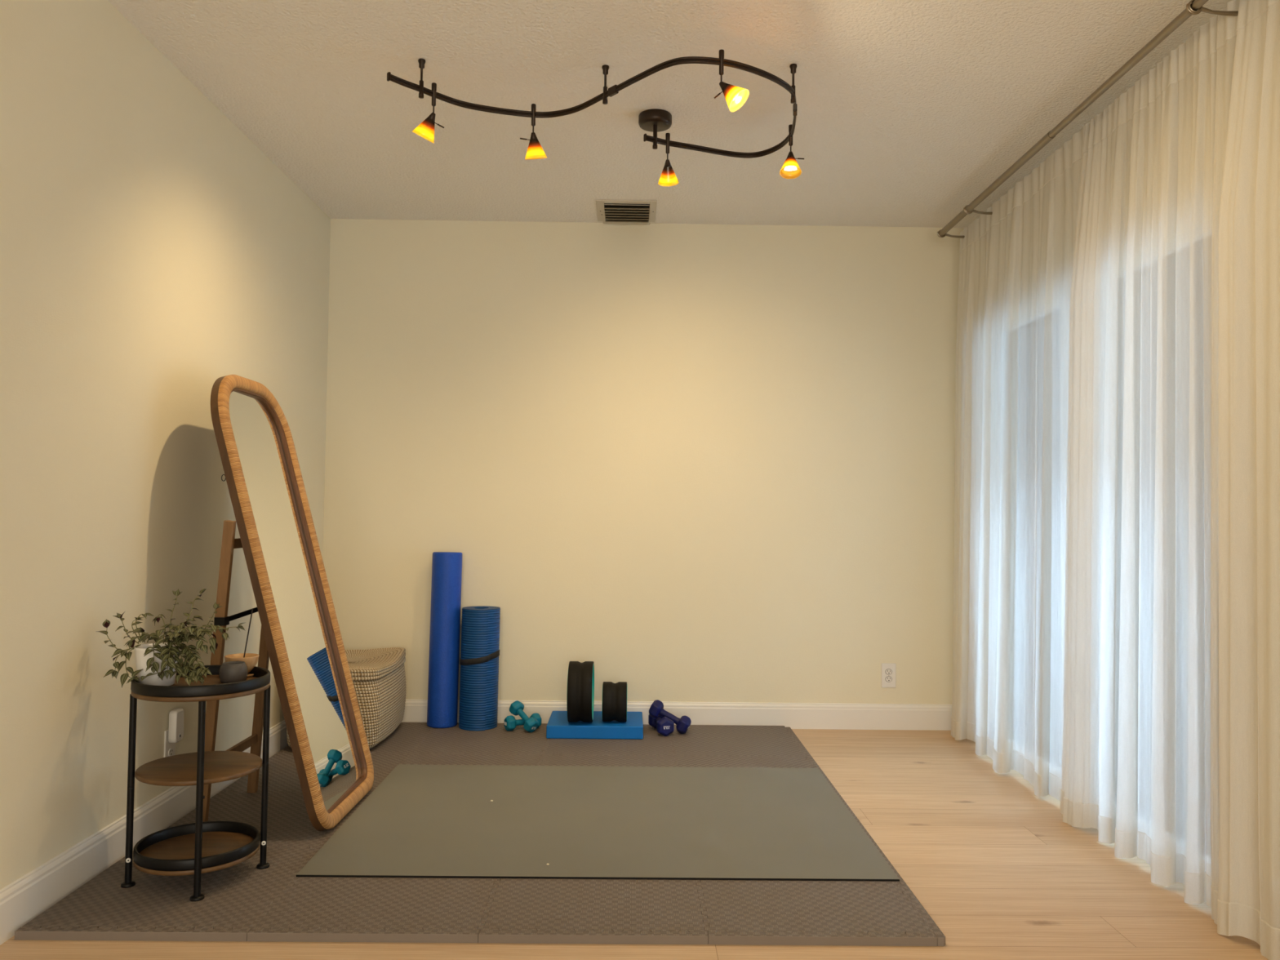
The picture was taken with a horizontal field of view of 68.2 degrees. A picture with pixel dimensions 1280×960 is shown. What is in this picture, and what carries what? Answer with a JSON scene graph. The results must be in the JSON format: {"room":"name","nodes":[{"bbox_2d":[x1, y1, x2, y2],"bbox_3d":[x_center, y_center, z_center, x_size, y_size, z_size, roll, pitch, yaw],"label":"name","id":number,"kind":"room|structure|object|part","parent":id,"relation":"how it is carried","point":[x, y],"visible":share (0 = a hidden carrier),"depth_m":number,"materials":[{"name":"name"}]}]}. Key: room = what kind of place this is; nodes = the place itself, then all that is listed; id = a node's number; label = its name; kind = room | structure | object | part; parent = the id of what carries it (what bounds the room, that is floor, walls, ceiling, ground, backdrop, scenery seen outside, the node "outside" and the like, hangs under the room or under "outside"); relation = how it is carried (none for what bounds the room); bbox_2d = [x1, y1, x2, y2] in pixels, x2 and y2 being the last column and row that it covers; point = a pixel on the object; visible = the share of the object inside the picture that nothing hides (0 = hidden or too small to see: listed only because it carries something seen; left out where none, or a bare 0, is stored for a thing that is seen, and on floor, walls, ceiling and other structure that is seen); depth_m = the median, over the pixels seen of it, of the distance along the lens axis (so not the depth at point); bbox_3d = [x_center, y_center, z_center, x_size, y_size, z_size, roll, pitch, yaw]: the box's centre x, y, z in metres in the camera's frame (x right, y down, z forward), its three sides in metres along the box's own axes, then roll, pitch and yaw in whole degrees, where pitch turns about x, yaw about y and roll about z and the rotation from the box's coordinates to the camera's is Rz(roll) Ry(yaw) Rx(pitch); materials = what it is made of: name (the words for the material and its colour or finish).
{"room":"exercise studio","nodes":[
{"label":"exercise studio","id":0,"kind":"room"},
{"bbox_2d":[0,0,330,889],"bbox_3d":[-1.714,-0.207,1.478,0.120,2.865,7.200,1,-2,-1],"label":"wall","id":1,"kind":"structure","parent":0,"point":[152,254],"depth_m":3.00,"materials":[{"name":"paint"}]},
{"bbox_2d":[0,719,288,945],"bbox_3d":[-1.661,1.107,1.433,0.015,0.136,7.200,1,-2,-1],"label":"baseboard","id":2,"kind":"structure","parent":1,"relation":"attached to","point":[31,895],"depth_m":2.87,"materials":[{"name":"white wood"}]},
{"bbox_2d":[164,729,175,757],"bbox_3d":[-1.681,0.955,3.384,0.009,0.129,0.078,1,-2,-1],"label":"wall outlet","id":3,"kind":"object","parent":1,"relation":"attached to","point":[169,748],"visible":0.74,"depth_m":3.36,"materials":[{"name":"white plastic"}]},
{"bbox_2d":[168,747,173,755],"bbox_3d":[-1.679,0.974,3.384,0.003,0.028,0.034,1,-2,-1],"label":"receptacle","id":4,"kind":"object","parent":3,"relation":"attached to","point":[171,750],"depth_m":3.38,"materials":[{"name":"white plastic"}]},
{"bbox_2d":[168,708,184,742],"bbox_3d":[-1.660,0.880,3.387,0.029,0.115,0.064,1,-2,-1],"label":"plug","id":5,"kind":"object","parent":3,"relation":"attached to","point":[175,731],"visible":1,"depth_m":3.36,"materials":[{"name":"white plastic"}]},
{"bbox_2d":[0,728,1267,959],"bbox_3d":[0.056,1.196,1.448,3.490,0.002,7.200,1,-2,-1],"label":"floor","id":6,"kind":"structure","parent":0,"point":[996,865],"depth_m":2.83,"materials":[{"name":"brown wood"}]},
{"bbox_2d":[14,925,251,941],"bbox_3d":[-1.344,1.204,2.512,0.609,0.023,0.036,1,-2,-1],"label":"strip","id":7,"kind":"object","parent":6,"relation":"on","point":[34,932],"visible":0.99,"depth_m":2.50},
{"bbox_2d":[247,927,479,942],"bbox_3d":[-0.734,1.212,2.518,0.609,0.023,0.036,1,-2,-1],"label":"strip","id":8,"kind":"object","parent":6,"relation":"on","point":[264,934],"visible":1,"depth_m":2.50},
{"bbox_2d":[400,722,426,724],"bbox_3d":[-1.369,1.288,4.973,0.609,0.023,0.036,1,-2,-1],"label":"strip","id":9,"kind":"object","parent":6,"relation":"on","point":[401,722],"visible":0.17,"depth_m":4.98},
{"bbox_2d":[21,723,932,933],"bbox_3d":[-0.438,1.257,3.752,2.447,0.023,2.454,1,-2,-1],"label":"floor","id":10,"kind":"structure","parent":6,"relation":"on","point":[235,896],"depth_m":2.79,"materials":[{"name":"grey carpet"}]},
{"bbox_2d":[120,664,271,901],"bbox_3d":[-1.344,0.902,2.889,0.388,0.608,0.388,1,-2,-1],"label":"side table","id":11,"kind":"object","parent":10,"relation":"on","point":[199,847],"visible":0.93,"depth_m":2.81,"materials":[{"name":"black metal"}]},
{"bbox_3d":[-1.514,0.917,2.811,0.019,0.557,0.019,1,-2,-1],"label":"leg","id":12,"kind":"part","parent":11,"relation":"part of","materials":[{"name":"black metal"}]},
{"bbox_2d":[97,588,245,687],"bbox_3d":[-1.439,0.484,2.898,0.438,0.288,0.240,1,-2,-1],"label":"potted plant","id":13,"kind":"object","parent":11,"relation":"on","point":[157,664],"visible":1,"depth_m":2.85,"materials":[{"name":"green plant"}]},
{"bbox_3d":[-1.477,0.567,2.891,0.128,0.120,0.128,1,-2,-1],"label":"pot","id":14,"kind":"part","parent":13,"relation":"part of","materials":[{"name":"white ceramic"}]},
{"bbox_2d":[134,751,262,786],"bbox_3d":[-1.344,0.879,2.890,0.352,0.014,0.352,1,-2,-1],"label":"shelf","id":15,"kind":"object","parent":11,"relation":"attached to","point":[180,770],"depth_m":2.85,"materials":[{"name":"brown wood"}]},
{"bbox_3d":[-1.267,0.916,2.720,0.019,0.557,0.019,1,-2,-1],"label":"leg","id":16,"kind":"part","parent":11,"relation":"part of","materials":[{"name":"black metal"}]},
{"bbox_2d":[218,661,248,683],"bbox_3d":[-1.276,0.603,2.967,0.083,0.058,0.083,1,-2,-1],"label":"jar","id":17,"kind":"object","parent":11,"relation":"on","point":[229,671],"visible":0.98,"depth_m":2.94,"materials":[{"name":"grey ceramic"}]},
{"bbox_2d":[224,653,258,677],"bbox_3d":[-1.291,0.602,3.063,0.104,0.066,0.104,1,-2,-1],"label":"bowl","id":18,"kind":"object","parent":11,"relation":"on","point":[251,660],"visible":0.48,"depth_m":3.05,"materials":[{"name":"brown wood"}]},
{"bbox_2d":[243,608,253,657],"bbox_3d":[-1.274,0.518,3.066,0.042,0.198,0.004,0,-2,22],"label":"incense stick","id":19,"kind":"object","parent":18,"relation":"in","point":[251,609],"visible":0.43,"depth_m":3.06,"materials":[{"name":"black wood"}]},
{"bbox_3d":[-1.176,0.926,2.967,0.019,0.557,0.019,1,-2,-1],"label":"leg","id":20,"kind":"part","parent":11,"relation":"part of","materials":[{"name":"black metal"}]},
{"bbox_2d":[202,374,373,831],"bbox_3d":[-1.294,0.425,3.537,0.487,1.613,0.652,1,-2,-1],"label":"mirror","id":21,"kind":"object","parent":10,"relation":"on","point":[300,635],"visible":1,"depth_m":3.48,"materials":[{"name":"wood"}]},
{"bbox_3d":[-1.464,0.678,3.261,0.189,1.082,0.039,-1,-3,40],"label":"easel leg","id":22,"kind":"part","parent":21,"relation":"part of","materials":[{"name":"brown wood"}]},
{"bbox_3d":[-1.469,0.693,3.693,0.040,1.083,0.207,2,-3,-43],"label":"easel leg","id":23,"kind":"part","parent":21,"relation":"part of","materials":[{"name":"brown wood"}]},
{"bbox_2d":[286,647,406,748],"bbox_3d":[-1.426,1.063,4.645,0.460,0.399,0.650,1,-2,-1],"label":"storage basket","id":24,"kind":"object","parent":10,"relation":"on","point":[378,675],"visible":0.45,"depth_m":4.50,"materials":[{"name":"beige wicker"}]},
{"bbox_3d":[-1.426,0.898,4.653,0.453,0.068,0.643,1,-2,-1],"label":"basket lid","id":25,"kind":"part","parent":24,"relation":"part of","materials":[{"name":"beige wicker"}]},
{"bbox_2d":[426,551,462,728],"bbox_3d":[-1.023,0.830,4.957,0.164,0.904,0.175,1,-2,-1],"label":"foam roller","id":26,"kind":"object","parent":10,"relation":"on","point":[446,566],"visible":1,"depth_m":4.89,"materials":[{"name":"blue plastic"}]},
{"bbox_2d":[458,605,500,730],"bbox_3d":[-0.837,0.975,4.933,0.203,0.611,0.223,1,-2,-1],"label":"exercise mat","id":27,"kind":"object","parent":10,"relation":"on","point":[480,627],"visible":1,"depth_m":4.85,"materials":[{"name":"blue rubber"}]},
{"bbox_2d":[503,712,541,730],"bbox_3d":[-0.603,1.245,4.865,0.189,0.079,0.071,2,-2,-27],"label":"dumbbell","id":28,"kind":"object","parent":10,"relation":"on","point":[510,722],"visible":0.84,"depth_m":4.83,"materials":[{"name":"teal rubber"}]},
{"bbox_3d":[-0.603,1.246,4.865,0.098,0.036,0.036,2,-2,-27],"label":"handle","id":29,"kind":"part","parent":28,"relation":"part of","materials":[{"name":"teal rubber"}]},
{"bbox_2d":[509,700,538,732],"bbox_3d":[-0.595,1.211,4.845,0.185,0.145,0.072,-1,-3,43],"label":"dumbbell","id":30,"kind":"object","parent":10,"relation":"on","point":[531,724],"visible":1,"depth_m":4.83,"materials":[{"name":"teal rubber"}]},
{"bbox_3d":[-0.595,1.211,4.845,0.100,0.079,0.036,-1,-3,43],"label":"handle","id":31,"kind":"part","parent":30,"relation":"part of","materials":[{"name":"teal rubber"}]},
{"bbox_2d":[546,711,643,739],"bbox_3d":[-0.226,1.253,4.846,0.478,0.064,0.355,1,-2,-1],"label":"pad","id":32,"kind":"object","parent":10,"relation":"on","point":[558,726],"visible":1,"depth_m":4.67,"materials":[{"name":"blue plastic"}]},
{"bbox_2d":[566,661,594,722],"bbox_3d":[-0.298,1.068,4.776,0.124,0.300,0.300,1,-2,-1],"label":"wheel","id":33,"kind":"object","parent":32,"relation":"on","point":[580,677],"visible":1,"depth_m":4.65,"materials":[{"name":"black rubber"}]},
{"bbox_2d":[601,681,626,721],"bbox_3d":[-0.128,1.122,4.788,0.124,0.196,0.196,1,-2,-1],"label":"wheel","id":34,"kind":"object","parent":32,"relation":"on","point":[614,707],"visible":1,"depth_m":4.71,"materials":[{"name":"black rubber"}]},
{"bbox_2d":[296,764,899,881],"bbox_3d":[-0.132,1.238,3.520,1.844,0.006,1.263,1,-2,-1],"label":"exercise mat","id":35,"kind":"object","parent":10,"relation":"on","point":[584,822],"visible":1,"depth_m":3.34,"materials":[{"name":"rubber"}]},
{"bbox_2d":[648,714,674,736],"bbox_3d":[0.108,1.245,4.844,0.087,0.096,0.225,1,-2,-14],"label":"dumbbell","id":36,"kind":"object","parent":10,"relation":"on","point":[664,726],"visible":0.91,"depth_m":4.74,"materials":[{"name":"blue rubber"}]},
{"bbox_3d":[0.108,1.245,4.845,0.041,0.041,0.120,1,-2,-14],"label":"handle","id":37,"kind":"part","parent":36,"relation":"part of","materials":[{"name":"blue rubber"}]},
{"bbox_2d":[648,699,691,733],"bbox_3d":[0.153,1.210,4.831,0.222,0.162,0.085,0,-2,16],"label":"dumbbell","id":38,"kind":"object","parent":10,"relation":"on","point":[656,708],"visible":1,"depth_m":4.81,"materials":[{"name":"blue rubber"}]},
{"bbox_3d":[0.153,1.210,4.831,0.122,0.087,0.041,0,-2,16],"label":"handle","id":39,"kind":"part","parent":38,"relation":"part of","materials":[{"name":"blue"}]},
{"bbox_2d":[478,928,707,944],"bbox_3d":[-0.124,1.219,2.524,0.609,0.023,0.036,1,-2,-1],"label":"strip","id":40,"kind":"object","parent":6,"relation":"on","point":[492,935],"visible":1,"depth_m":2.51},
{"bbox_2d":[674,724,785,727],"bbox_3d":[0.461,1.310,4.992,0.609,0.023,0.036,1,-2,-1],"label":"strip","id":41,"kind":"object","parent":6,"relation":"on","point":[674,725],"visible":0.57,"depth_m":5.00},
{"bbox_2d":[785,727,811,757],"bbox_3d":[0.778,1.302,4.678,0.031,0.023,0.609,1,-2,-1],"label":"strip","id":42,"kind":"object","parent":6,"relation":"on","point":[792,732],"visible":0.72,"depth_m":4.65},
{"bbox_2d":[707,929,937,946],"bbox_3d":[0.486,1.226,2.530,0.609,0.023,0.036,1,-2,-1],"label":"strip","id":43,"kind":"object","parent":6,"relation":"on","point":[721,936],"visible":0.99,"depth_m":2.51,"materials":[{"name":"grey rubber"}]},
{"bbox_2d":[806,756,841,796],"bbox_3d":[0.784,1.282,4.069,0.031,0.023,0.609,1,-2,-1],"label":"strip","id":44,"kind":"object","parent":6,"relation":"on","point":[811,758],"visible":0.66,"depth_m":4.15,"materials":[{"name":"grey carpet"}]},
{"bbox_2d":[839,796,881,851],"bbox_3d":[0.790,1.261,3.459,0.031,0.023,0.609,1,-2,-1],"label":"strip","id":45,"kind":"object","parent":6,"relation":"on","point":[841,797],"visible":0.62,"depth_m":3.42,"materials":[{"name":"grey carpet"}]},
{"bbox_2d":[879,851,945,946],"bbox_3d":[0.797,1.240,2.835,0.031,0.023,0.639,1,-2,-1],"label":"strip","id":46,"kind":"object","parent":6,"relation":"on","point":[935,930],"visible":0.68,"depth_m":2.70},
{"bbox_2d":[323,218,964,704],"bbox_3d":[0.044,-0.061,5.153,3.710,2.865,0.120,1,-2,-1],"label":"wall","id":47,"kind":"structure","parent":0,"point":[685,462],"depth_m":5.10,"materials":[{"name":"paint"}]},
{"bbox_2d":[400,699,951,730],"bbox_3d":[0.030,1.250,5.040,3.470,0.136,0.015,1,-2,-1],"label":"baseboard","id":48,"kind":"structure","parent":47,"relation":"attached to","point":[841,716],"depth_m":5.04,"materials":[{"name":"white paint"}]},
{"bbox_2d":[881,662,895,687],"bbox_3d":[1.332,1.047,5.064,0.078,0.129,0.009,1,-2,-1],"label":"wall outlet","id":49,"kind":"object","parent":47,"relation":"attached to","point":[888,670],"visible":1,"depth_m":5.06,"materials":[{"name":"white plastic"}]},
{"bbox_2d":[885,675,892,682],"bbox_3d":[1.332,1.066,5.060,0.037,0.031,0.004,1,-2,-1],"label":"receptacle","id":50,"kind":"object","parent":49,"relation":"attached to","point":[888,678],"depth_m":5.06,"materials":[{"name":"white plastic"}]},
{"bbox_2d":[885,668,892,675],"bbox_3d":[1.332,1.027,5.061,0.037,0.031,0.004,1,-2,-1],"label":"receptacle","id":51,"kind":"object","parent":49,"relation":"attached to","point":[888,671],"depth_m":5.06,"materials":[{"name":"white plastic"}]},
{"bbox_2d":[107,0,1232,227],"bbox_3d":[0.097,-1.568,1.542,3.710,0.100,7.440,1,-2,-1],"label":"ceiling","id":52,"kind":"structure","parent":0,"point":[908,111],"depth_m":3.53,"materials":[{"name":"white paint"}]},
{"bbox_2d":[386,48,804,186],"bbox_3d":[-0.112,-1.319,3.443,1.497,0.271,0.863,1,-2,-1],"label":"track light","id":53,"kind":"object","parent":52,"relation":"attached to","point":[654,120],"visible":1,"depth_m":3.43,"materials":[{"name":"brown metal"}]},
{"bbox_3d":[-0.770,-1.238,3.356,0.077,0.090,0.077,1,-2,-17],"label":"lamp shade","id":54,"kind":"part","parent":53,"relation":"part of","materials":[{"name":"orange glass"}]},
{"bbox_3d":[-0.485,-1.359,3.372,0.769,0.022,0.246,1,-2,-7],"label":"rail","id":55,"kind":"part","parent":53,"relation":"part of","materials":[{"name":"brown metal"}]},
{"bbox_3d":[-0.387,-1.226,3.523,0.082,0.086,0.079,1,-2,-1],"label":"lamp shade","id":56,"kind":"part","parent":53,"relation":"part of","materials":[{"name":"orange glass"}]},
{"bbox_3d":[0.060,-1.352,3.728,0.019,0.094,0.019,1,-2,-1],"label":"canopy stem","id":57,"kind":"part","parent":53,"relation":"part of","materials":[{"name":"brown metal"}]},
{"bbox_3d":[0.117,-1.215,3.800,0.077,0.090,0.082,2,-2,-32],"label":"lamp shade","id":58,"kind":"part","parent":53,"relation":"part of","materials":[{"name":"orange glass"}]},
{"bbox_3d":[0.266,-1.355,3.223,0.680,0.022,0.296,1,-2,-12],"label":"rail","id":59,"kind":"part","parent":53,"relation":"part of","materials":[{"name":"brown metal"}]},
{"bbox_3d":[0.372,-1.337,3.728,0.613,0.022,0.355,0,-2,26],"label":"rail","id":60,"kind":"part","parent":53,"relation":"part of","materials":[{"name":"brown metal"}]},
{"bbox_3d":[0.309,-1.241,3.053,0.088,0.089,0.081,1,-2,-1],"label":"lamp shade","id":61,"kind":"part","parent":53,"relation":"part of","materials":[{"name":"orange glass"}]},
{"bbox_3d":[0.579,-1.212,3.633,0.083,0.084,0.080,1,-2,-1],"label":"lamp shade","id":62,"kind":"part","parent":53,"relation":"part of","materials":[{"name":"orange glass"}]},
{"bbox_3d":[0.580,-1.212,3.640,0.041,0.022,0.040,1,-2,-1],"label":"bulb","id":63,"kind":"part","parent":53,"relation":"part of","materials":[{"name":"white glass"}]},
{"bbox_2d":[595,199,657,224],"bbox_3d":[-0.070,-1.393,4.942,0.307,0.024,0.381,1,-2,-1],"label":"ceiling vent","id":64,"kind":"object","parent":52,"relation":"in","point":[609,211],"visible":1,"depth_m":4.91,"materials":[{"name":"beige metal"}]},
{"bbox_3d":[1.876,-0.165,1.513,0.120,2.865,7.200,1,-2,-1],"label":"wall","id":65,"kind":"structure","parent":0,"visible":0},
{"bbox_2d":[937,0,1238,238],"bbox_3d":[1.683,-1.327,2.951,0.264,0.080,4.000,1,-2,-1],"label":"curtain rod","id":66,"kind":"object","parent":65,"relation":"attached to","point":[1191,9],"visible":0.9,"depth_m":3.31,"materials":[{"name":"silver metal"}]},
{"bbox_2d":[951,110,1106,800],"bbox_3d":[1.652,-0.008,4.195,0.106,2.628,1.617,1,-2,-2],"label":"curtain","id":67,"kind":"object","parent":66,"relation":"hanging from","point":[1016,260],"visible":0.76,"depth_m":4.18,"materials":[{"name":"fabric"}]},
{"bbox_2d":[1059,0,1239,924],"bbox_3d":[1.659,-0.044,3.133,0.090,2.628,1.051,1,-2,-2],"label":"curtain","id":68,"kind":"object","parent":66,"relation":"hanging from","point":[1140,743],"visible":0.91,"depth_m":3.11,"materials":[{"name":"fabric"}]},
{"bbox_2d":[1217,0,1279,959],"bbox_3d":[1.665,-0.089,1.832,0.098,2.628,1.647,1,-2,-1],"label":"curtain","id":69,"kind":"object","parent":66,"relation":"hanging from","point":[1248,901],"visible":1,"depth_m":2.55,"materials":[{"name":"fabric"}]}
]}

